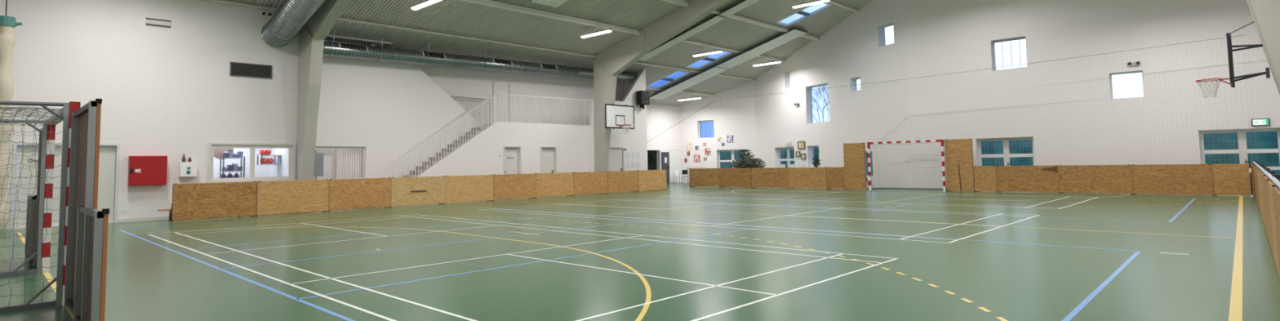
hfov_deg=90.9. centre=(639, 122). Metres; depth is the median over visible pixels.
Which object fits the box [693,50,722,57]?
diffuser
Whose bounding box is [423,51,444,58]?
grille
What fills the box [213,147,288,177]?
wall
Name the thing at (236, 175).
equipment bag
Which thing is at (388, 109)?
wall
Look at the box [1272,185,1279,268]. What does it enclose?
board
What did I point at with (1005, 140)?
window
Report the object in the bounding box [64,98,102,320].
board
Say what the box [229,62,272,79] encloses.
air vent
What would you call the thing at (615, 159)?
door
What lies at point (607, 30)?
pendant lamp
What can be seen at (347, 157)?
vertical blind
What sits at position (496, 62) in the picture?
grille
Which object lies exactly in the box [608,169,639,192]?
board
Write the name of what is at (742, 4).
panel
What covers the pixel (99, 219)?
board
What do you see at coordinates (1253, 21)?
stay
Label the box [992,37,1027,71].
window
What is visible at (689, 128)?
wall
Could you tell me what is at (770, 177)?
board
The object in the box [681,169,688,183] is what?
chair
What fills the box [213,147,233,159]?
mat
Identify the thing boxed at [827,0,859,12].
purlin
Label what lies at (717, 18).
panel
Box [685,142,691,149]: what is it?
artwork
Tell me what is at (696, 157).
artwork
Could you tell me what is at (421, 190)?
board
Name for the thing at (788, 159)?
window
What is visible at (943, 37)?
wall
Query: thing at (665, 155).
door
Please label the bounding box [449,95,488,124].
landing railing
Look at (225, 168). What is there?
storage box
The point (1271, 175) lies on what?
rail
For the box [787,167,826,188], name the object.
board
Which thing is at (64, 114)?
goal
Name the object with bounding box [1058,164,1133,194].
board
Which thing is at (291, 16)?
ventilation duct
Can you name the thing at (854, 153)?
board
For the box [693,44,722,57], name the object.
pendant lamp
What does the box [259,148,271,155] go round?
bag
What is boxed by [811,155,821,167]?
potted plant
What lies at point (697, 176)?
board
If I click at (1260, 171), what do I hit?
board
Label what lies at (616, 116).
basketball hoop
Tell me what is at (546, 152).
door
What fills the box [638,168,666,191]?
board
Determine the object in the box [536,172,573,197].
board
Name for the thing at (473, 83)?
wall
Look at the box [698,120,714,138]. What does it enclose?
window
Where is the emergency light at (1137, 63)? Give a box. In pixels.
[1127,61,1140,66]
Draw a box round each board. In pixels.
[24,195,36,265]
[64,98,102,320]
[73,205,109,320]
[168,181,257,221]
[256,178,328,216]
[328,177,391,211]
[391,175,445,207]
[445,173,493,204]
[493,173,536,199]
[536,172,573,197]
[573,170,608,195]
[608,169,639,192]
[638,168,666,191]
[688,168,719,186]
[719,167,752,187]
[751,167,787,187]
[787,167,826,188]
[825,166,844,189]
[843,142,869,189]
[944,138,974,191]
[973,165,996,191]
[995,164,1060,192]
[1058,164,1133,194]
[1131,163,1214,195]
[1212,163,1255,195]
[1253,163,1256,196]
[1253,164,1257,199]
[1254,164,1258,205]
[1255,166,1260,211]
[1257,168,1262,219]
[1258,169,1265,227]
[1260,172,1268,239]
[1262,174,1274,261]
[1266,178,1279,279]
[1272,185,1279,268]
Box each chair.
[673,170,682,181]
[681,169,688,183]
[778,164,785,167]
[788,164,795,167]
[798,164,804,167]
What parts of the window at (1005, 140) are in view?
rail, frame, frame, rail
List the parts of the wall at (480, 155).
stair railing, gallery railing, handrail, rail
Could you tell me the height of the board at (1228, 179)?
1.008 m
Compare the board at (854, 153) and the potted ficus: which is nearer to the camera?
the board at (854, 153)
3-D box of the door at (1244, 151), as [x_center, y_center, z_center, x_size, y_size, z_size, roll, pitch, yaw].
[19.651,1.244,20.599,1.960,2.090,0.130,-4,-5,44]
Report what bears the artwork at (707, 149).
attached to the wall at (689, 128)
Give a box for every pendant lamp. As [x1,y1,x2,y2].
[411,0,441,10]
[580,27,612,38]
[678,91,701,101]
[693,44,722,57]
[752,55,781,66]
[792,0,829,8]
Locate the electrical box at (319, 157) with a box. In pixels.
[313,150,324,179]
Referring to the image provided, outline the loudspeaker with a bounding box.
[636,90,649,109]
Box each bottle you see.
[182,154,185,161]
[277,155,280,164]
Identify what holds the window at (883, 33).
in the wall at (853, 48)
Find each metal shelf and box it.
[219,156,244,177]
[257,153,281,164]
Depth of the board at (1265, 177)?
8.50 m
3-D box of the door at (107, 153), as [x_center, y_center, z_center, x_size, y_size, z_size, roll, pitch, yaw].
[-14.704,1.567,16.179,0.160,2.110,2.030,-4,-5,44]
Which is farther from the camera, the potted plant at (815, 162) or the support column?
the potted plant at (815, 162)
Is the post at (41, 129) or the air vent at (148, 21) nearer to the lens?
the post at (41, 129)
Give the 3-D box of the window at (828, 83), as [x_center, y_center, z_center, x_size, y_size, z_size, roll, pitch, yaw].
[9.709,-1.027,33.668,0.060,2.020,1.880,1,-4,-23]
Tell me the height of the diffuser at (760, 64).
0.060 m
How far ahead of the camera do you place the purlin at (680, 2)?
25.19 m
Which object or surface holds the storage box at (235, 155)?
on the metal shelf at (223, 157)
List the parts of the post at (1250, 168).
post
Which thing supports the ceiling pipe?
attached to the ceiling
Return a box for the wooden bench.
[157,208,171,219]
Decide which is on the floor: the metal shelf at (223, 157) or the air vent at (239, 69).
the metal shelf at (223, 157)
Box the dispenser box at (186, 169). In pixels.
[178,161,196,177]
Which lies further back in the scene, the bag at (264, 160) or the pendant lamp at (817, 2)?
the pendant lamp at (817, 2)
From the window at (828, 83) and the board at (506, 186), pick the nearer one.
the board at (506, 186)
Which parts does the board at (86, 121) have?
cross rail, cross rail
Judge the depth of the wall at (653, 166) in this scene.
42.67 m
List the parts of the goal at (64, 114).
arm, arm, post, post, post, post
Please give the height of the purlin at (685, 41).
0.075 m
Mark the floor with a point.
(680, 251)
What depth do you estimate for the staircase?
24.77 m
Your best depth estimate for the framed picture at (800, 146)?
34.76 m
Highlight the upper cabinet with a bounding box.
[127,155,167,185]
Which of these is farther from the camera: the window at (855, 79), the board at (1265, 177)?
the window at (855, 79)
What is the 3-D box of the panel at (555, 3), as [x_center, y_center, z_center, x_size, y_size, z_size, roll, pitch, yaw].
[-1.654,-5.143,21.075,5.050,1.468,1.200,-4,-5,44]
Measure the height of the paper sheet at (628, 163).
0.420 m
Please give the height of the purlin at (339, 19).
0.060 m
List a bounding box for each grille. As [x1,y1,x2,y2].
[340,43,366,51]
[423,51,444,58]
[493,58,511,65]
[542,63,556,69]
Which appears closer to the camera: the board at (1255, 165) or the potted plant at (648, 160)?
the board at (1255, 165)
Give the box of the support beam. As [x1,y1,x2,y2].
[592,0,1279,171]
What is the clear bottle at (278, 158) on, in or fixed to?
on the metal shelf at (258, 155)
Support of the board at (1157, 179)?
on the floor
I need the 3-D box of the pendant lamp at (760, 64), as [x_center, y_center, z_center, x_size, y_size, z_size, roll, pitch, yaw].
[6.982,-3.473,34.752,1.680,0.513,0.200,-4,-5,44]
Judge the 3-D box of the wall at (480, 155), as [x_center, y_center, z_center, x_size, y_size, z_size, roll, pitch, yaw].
[-4.540,0.028,27.590,0.180,6.276,13.930,-4,-5,44]
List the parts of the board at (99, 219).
cross rail, cross rail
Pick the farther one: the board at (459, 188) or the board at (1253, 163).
the board at (459, 188)
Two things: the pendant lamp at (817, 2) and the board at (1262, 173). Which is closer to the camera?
the board at (1262, 173)
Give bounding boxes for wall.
[0,0,298,228]
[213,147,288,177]
[314,148,362,178]
[315,40,482,177]
[393,67,647,177]
[416,64,624,125]
[504,104,701,182]
[618,69,641,148]
[647,150,657,169]
[679,80,756,182]
[754,0,911,187]
[903,0,1279,188]
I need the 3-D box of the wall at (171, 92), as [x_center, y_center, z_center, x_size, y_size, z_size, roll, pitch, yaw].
[-14.323,-0.575,16.884,0.300,6.460,9.550,-4,-5,44]
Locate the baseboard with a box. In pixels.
[0,215,168,229]
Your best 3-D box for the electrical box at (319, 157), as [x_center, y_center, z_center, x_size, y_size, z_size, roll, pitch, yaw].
[-11.180,1.529,21.679,0.160,1.200,0.520,-4,-5,44]
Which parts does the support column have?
knee plate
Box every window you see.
[207,142,296,182]
[315,146,364,179]
[645,70,689,88]
[684,50,733,69]
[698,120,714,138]
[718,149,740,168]
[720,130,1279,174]
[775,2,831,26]
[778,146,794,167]
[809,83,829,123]
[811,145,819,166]
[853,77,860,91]
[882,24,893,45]
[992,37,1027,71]
[1110,71,1144,99]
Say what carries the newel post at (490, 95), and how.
on the floor
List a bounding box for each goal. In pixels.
[0,101,80,312]
[866,139,946,191]
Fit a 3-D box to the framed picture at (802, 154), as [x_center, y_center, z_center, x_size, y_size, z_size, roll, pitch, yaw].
[8.965,1.829,34.577,0.040,0.340,0.400,1,-4,-23]
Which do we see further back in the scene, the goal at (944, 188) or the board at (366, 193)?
the goal at (944, 188)
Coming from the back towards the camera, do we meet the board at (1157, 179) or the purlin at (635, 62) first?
the purlin at (635, 62)
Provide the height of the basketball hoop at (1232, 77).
1.382 m
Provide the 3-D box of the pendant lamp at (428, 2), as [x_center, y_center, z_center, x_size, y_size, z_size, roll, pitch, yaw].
[-6.908,-4.056,20.373,1.680,0.513,0.200,-4,-5,44]
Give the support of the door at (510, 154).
attached to the wall at (480, 155)
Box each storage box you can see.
[222,166,228,171]
[223,151,228,157]
[226,164,233,171]
[228,150,233,157]
[231,163,238,170]
[233,153,238,157]
[236,151,243,157]
[237,166,243,170]
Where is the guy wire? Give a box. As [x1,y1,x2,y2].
[647,100,715,142]
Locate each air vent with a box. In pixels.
[145,17,170,27]
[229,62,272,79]
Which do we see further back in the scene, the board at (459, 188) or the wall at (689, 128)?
the wall at (689, 128)
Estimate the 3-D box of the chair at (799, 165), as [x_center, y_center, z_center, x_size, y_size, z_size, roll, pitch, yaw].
[8.404,2.675,32.258,0.459,1.141,0.522,-4,-5,44]
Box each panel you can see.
[530,0,567,7]
[638,13,725,61]
[649,65,728,99]
[715,27,807,68]
[719,0,759,17]
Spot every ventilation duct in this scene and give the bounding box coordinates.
[261,0,325,47]
[323,31,637,83]
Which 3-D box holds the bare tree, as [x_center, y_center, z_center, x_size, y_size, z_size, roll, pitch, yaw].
[13.413,-0.065,44.414,6.181,8.218,9.654,-4,-5,44]
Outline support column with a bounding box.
[296,0,351,180]
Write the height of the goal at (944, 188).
2.080 m
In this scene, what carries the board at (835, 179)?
on the floor
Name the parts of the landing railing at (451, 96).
handrail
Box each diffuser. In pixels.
[678,97,701,101]
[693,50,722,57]
[752,61,781,66]
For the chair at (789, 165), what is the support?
on the floor
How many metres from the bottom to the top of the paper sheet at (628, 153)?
0.420 m
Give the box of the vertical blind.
[313,148,361,179]
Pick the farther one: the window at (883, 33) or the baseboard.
the window at (883, 33)
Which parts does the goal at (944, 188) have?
post, post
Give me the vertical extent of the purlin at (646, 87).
0.075 m
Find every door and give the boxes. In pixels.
[9,142,119,229]
[503,145,521,173]
[540,146,556,173]
[608,146,624,171]
[661,151,669,183]
[668,150,680,183]
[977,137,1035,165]
[1199,127,1279,169]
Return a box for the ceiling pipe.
[327,34,391,44]
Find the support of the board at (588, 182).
on the floor
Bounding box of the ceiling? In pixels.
[222,0,872,106]
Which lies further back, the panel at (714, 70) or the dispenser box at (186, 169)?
the panel at (714, 70)
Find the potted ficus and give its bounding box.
[730,149,765,168]
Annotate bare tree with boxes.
[811,79,860,158]
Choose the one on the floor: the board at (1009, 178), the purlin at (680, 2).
the board at (1009, 178)
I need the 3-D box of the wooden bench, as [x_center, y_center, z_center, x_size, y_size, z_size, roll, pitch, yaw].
[-12.299,2.540,17.882,0.240,0.300,2.200,-4,-5,44]
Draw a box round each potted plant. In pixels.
[647,154,653,169]
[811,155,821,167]
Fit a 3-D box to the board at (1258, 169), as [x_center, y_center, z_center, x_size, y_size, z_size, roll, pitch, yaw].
[12.792,1.422,12.690,0.456,1.008,2.000,-4,-5,44]
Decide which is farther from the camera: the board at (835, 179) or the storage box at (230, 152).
the board at (835, 179)
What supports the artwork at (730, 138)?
attached to the wall at (689, 128)
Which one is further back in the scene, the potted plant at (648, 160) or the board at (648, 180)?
the potted plant at (648, 160)
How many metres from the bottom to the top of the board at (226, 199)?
1.008 m
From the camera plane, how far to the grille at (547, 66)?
28.57 m
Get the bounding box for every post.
[33,128,47,267]
[488,94,492,123]
[1248,163,1255,196]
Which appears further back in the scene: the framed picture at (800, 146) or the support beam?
the framed picture at (800, 146)
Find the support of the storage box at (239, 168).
on the metal shelf at (223, 157)
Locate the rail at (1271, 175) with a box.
[1253,160,1279,188]
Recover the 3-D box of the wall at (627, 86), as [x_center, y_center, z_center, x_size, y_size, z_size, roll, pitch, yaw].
[-1.467,0.427,34.193,4.520,6.209,0.120,-4,-5,44]
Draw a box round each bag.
[226,172,232,177]
[233,171,239,177]
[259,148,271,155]
[259,157,272,164]
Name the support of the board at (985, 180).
on the floor
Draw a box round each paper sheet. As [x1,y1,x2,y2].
[626,151,630,159]
[626,161,630,169]
[631,151,635,159]
[631,161,635,169]
[635,151,639,159]
[635,161,640,169]
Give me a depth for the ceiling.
26.32 m
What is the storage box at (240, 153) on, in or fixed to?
on the metal shelf at (223, 157)
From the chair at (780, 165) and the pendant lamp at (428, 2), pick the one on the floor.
the chair at (780, 165)
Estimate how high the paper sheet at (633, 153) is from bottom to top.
0.420 m
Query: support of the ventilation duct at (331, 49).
hanging from the ceiling
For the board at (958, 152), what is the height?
2.088 m
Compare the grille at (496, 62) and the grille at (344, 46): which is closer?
the grille at (344, 46)
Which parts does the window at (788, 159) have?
frame, frame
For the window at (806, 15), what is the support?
attached to the ceiling
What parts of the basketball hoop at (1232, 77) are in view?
wall plate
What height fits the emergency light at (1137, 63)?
0.140 m
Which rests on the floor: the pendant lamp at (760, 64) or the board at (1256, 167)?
the board at (1256, 167)
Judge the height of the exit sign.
0.220 m
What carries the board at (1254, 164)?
on the floor
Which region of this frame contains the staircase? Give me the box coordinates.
[401,126,485,177]
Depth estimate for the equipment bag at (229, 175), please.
19.97 m
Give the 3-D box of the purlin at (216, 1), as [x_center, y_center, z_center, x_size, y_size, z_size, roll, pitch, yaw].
[-14.183,-3.694,16.828,0.120,0.060,9.450,-4,-5,44]
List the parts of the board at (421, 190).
hatch door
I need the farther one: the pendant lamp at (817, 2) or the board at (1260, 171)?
the pendant lamp at (817, 2)
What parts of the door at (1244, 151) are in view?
rail, frame, frame, rail, rail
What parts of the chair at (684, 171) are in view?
backrest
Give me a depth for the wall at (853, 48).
31.39 m
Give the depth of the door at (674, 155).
41.18 m
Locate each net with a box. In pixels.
[0,0,22,228]
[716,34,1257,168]
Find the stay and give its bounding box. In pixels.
[1225,21,1254,35]
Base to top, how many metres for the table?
1.060 m
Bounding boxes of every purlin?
[204,0,276,10]
[337,17,595,57]
[459,0,639,35]
[633,62,755,80]
[645,87,714,96]
[660,0,689,7]
[670,37,785,61]
[711,9,819,40]
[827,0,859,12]
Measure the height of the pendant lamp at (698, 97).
0.513 m
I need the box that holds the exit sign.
[1251,118,1269,125]
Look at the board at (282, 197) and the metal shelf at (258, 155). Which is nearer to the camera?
the board at (282, 197)
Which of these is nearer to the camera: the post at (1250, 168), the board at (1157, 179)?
the post at (1250, 168)
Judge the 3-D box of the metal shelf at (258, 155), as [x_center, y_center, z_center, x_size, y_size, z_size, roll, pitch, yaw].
[-12.165,1.210,20.926,0.450,0.365,0.850,-4,-5,44]
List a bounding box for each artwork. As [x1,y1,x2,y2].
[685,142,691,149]
[693,154,699,161]
[705,147,710,155]
[727,135,733,142]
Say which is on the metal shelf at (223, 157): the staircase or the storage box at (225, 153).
the storage box at (225, 153)
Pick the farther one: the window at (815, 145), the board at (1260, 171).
the window at (815, 145)
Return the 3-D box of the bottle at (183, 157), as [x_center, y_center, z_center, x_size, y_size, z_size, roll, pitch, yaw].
[-12.938,0.995,17.875,0.080,0.220,0.078,-4,-5,44]
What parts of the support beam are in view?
knee plate, splice plate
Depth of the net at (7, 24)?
14.97 m
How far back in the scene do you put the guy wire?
35.32 m
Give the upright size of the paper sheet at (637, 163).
0.420 m
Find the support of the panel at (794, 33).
hanging from the ceiling
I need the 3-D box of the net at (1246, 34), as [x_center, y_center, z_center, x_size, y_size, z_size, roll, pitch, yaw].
[11.535,-0.181,26.558,20.523,4.031,0.022,-4,-5,44]
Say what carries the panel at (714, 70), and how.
hanging from the ceiling
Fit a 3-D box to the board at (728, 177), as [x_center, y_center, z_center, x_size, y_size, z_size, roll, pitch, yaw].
[5.070,2.833,32.812,2.000,1.008,0.456,-4,-5,44]
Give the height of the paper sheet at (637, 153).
0.420 m
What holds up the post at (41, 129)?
on the floor
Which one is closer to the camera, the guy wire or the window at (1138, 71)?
the window at (1138, 71)
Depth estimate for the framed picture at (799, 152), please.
34.99 m
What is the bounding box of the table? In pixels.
[682,166,705,183]
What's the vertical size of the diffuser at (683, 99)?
0.060 m
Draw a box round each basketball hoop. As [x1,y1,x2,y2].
[604,103,634,134]
[1195,32,1270,97]
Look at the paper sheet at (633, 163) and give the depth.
31.68 m
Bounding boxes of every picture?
[795,151,800,156]
[797,141,805,149]
[800,153,805,159]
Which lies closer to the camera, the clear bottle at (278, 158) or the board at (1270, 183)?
the board at (1270, 183)
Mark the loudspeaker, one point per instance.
(642, 96)
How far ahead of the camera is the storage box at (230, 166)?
19.94 m
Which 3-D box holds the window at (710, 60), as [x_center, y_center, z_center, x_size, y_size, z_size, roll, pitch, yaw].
[3.641,-3.394,33.562,2.360,0.698,1.130,-4,-5,44]
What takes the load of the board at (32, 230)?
on the floor
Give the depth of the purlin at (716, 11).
29.55 m
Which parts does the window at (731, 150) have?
frame, frame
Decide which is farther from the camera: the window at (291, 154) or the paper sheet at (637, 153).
the paper sheet at (637, 153)
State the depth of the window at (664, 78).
35.61 m
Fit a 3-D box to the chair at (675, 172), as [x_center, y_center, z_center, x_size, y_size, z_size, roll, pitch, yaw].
[2.428,3.459,40.453,0.459,0.822,0.522,0,-4,-16]
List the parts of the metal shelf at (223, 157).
leg, leg, leg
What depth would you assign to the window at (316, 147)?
22.40 m
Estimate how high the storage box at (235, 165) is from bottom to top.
0.245 m
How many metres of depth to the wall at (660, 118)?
40.49 m
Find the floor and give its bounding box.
[0,182,1279,320]
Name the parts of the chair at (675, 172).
backrest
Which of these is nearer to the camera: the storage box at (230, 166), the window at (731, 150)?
the storage box at (230, 166)
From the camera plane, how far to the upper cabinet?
17.14 m
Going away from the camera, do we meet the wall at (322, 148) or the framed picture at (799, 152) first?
the wall at (322, 148)
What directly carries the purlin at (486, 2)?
attached to the ceiling

